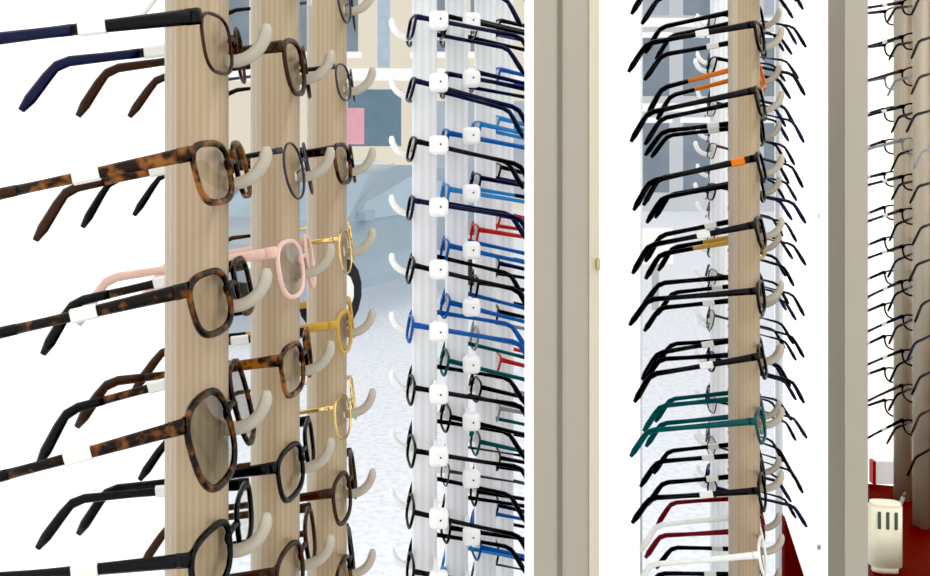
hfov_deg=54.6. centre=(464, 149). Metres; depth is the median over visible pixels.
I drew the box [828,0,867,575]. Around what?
door frame
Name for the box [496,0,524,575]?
display rack
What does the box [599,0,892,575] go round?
wall
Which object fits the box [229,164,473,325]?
car
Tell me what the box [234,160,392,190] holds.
car
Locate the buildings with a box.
[229,0,774,211]
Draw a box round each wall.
[0,0,164,575]
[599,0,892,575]
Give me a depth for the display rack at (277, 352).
0.69 m
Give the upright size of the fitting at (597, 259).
0.010 m
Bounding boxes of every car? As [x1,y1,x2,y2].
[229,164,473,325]
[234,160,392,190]
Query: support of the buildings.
on the ground
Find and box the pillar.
[525,0,598,575]
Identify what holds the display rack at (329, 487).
on the floor
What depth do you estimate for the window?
3.02 m
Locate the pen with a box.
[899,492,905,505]
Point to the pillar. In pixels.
(562, 36)
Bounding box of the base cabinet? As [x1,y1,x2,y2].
[868,484,929,575]
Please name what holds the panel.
on the floor
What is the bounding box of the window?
[640,0,782,575]
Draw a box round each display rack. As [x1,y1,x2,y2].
[0,0,271,575]
[74,0,334,575]
[229,0,375,575]
[389,0,524,575]
[437,0,524,575]
[468,0,524,575]
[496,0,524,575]
[627,0,784,575]
[642,6,781,575]
[693,0,807,571]
[696,0,798,518]
[868,0,912,501]
[868,0,929,529]
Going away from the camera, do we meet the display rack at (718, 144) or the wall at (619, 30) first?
the display rack at (718, 144)
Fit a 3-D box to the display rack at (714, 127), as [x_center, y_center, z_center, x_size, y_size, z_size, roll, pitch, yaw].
[0.345,0.573,1.257,0.183,2.054,0.135,0,0,18]
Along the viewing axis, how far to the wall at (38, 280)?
1.94 m
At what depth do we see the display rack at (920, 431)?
1.90 m
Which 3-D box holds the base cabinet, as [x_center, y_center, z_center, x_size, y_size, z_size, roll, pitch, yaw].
[1.490,1.200,1.659,1.410,0.800,0.700,0,0,15]
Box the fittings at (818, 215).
[817,214,820,549]
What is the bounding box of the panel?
[782,514,803,575]
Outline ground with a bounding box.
[229,210,774,575]
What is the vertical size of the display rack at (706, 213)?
2.054 m
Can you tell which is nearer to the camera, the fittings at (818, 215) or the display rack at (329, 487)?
the display rack at (329, 487)
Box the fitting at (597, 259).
[596,258,599,269]
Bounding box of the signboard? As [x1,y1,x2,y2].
[642,228,672,309]
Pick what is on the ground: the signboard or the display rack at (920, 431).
the signboard
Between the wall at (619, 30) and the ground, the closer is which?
the wall at (619, 30)
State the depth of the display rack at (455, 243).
1.19 m
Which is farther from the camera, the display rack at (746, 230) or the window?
the window
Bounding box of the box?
[869,458,892,483]
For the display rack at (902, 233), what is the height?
1.254 m
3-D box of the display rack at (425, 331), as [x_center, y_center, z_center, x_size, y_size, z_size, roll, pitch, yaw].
[-0.002,0.573,1.104,0.186,2.054,0.145,0,0,-3]
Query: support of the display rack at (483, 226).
on the floor
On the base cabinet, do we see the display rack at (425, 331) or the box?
the box
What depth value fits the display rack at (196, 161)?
0.55 m

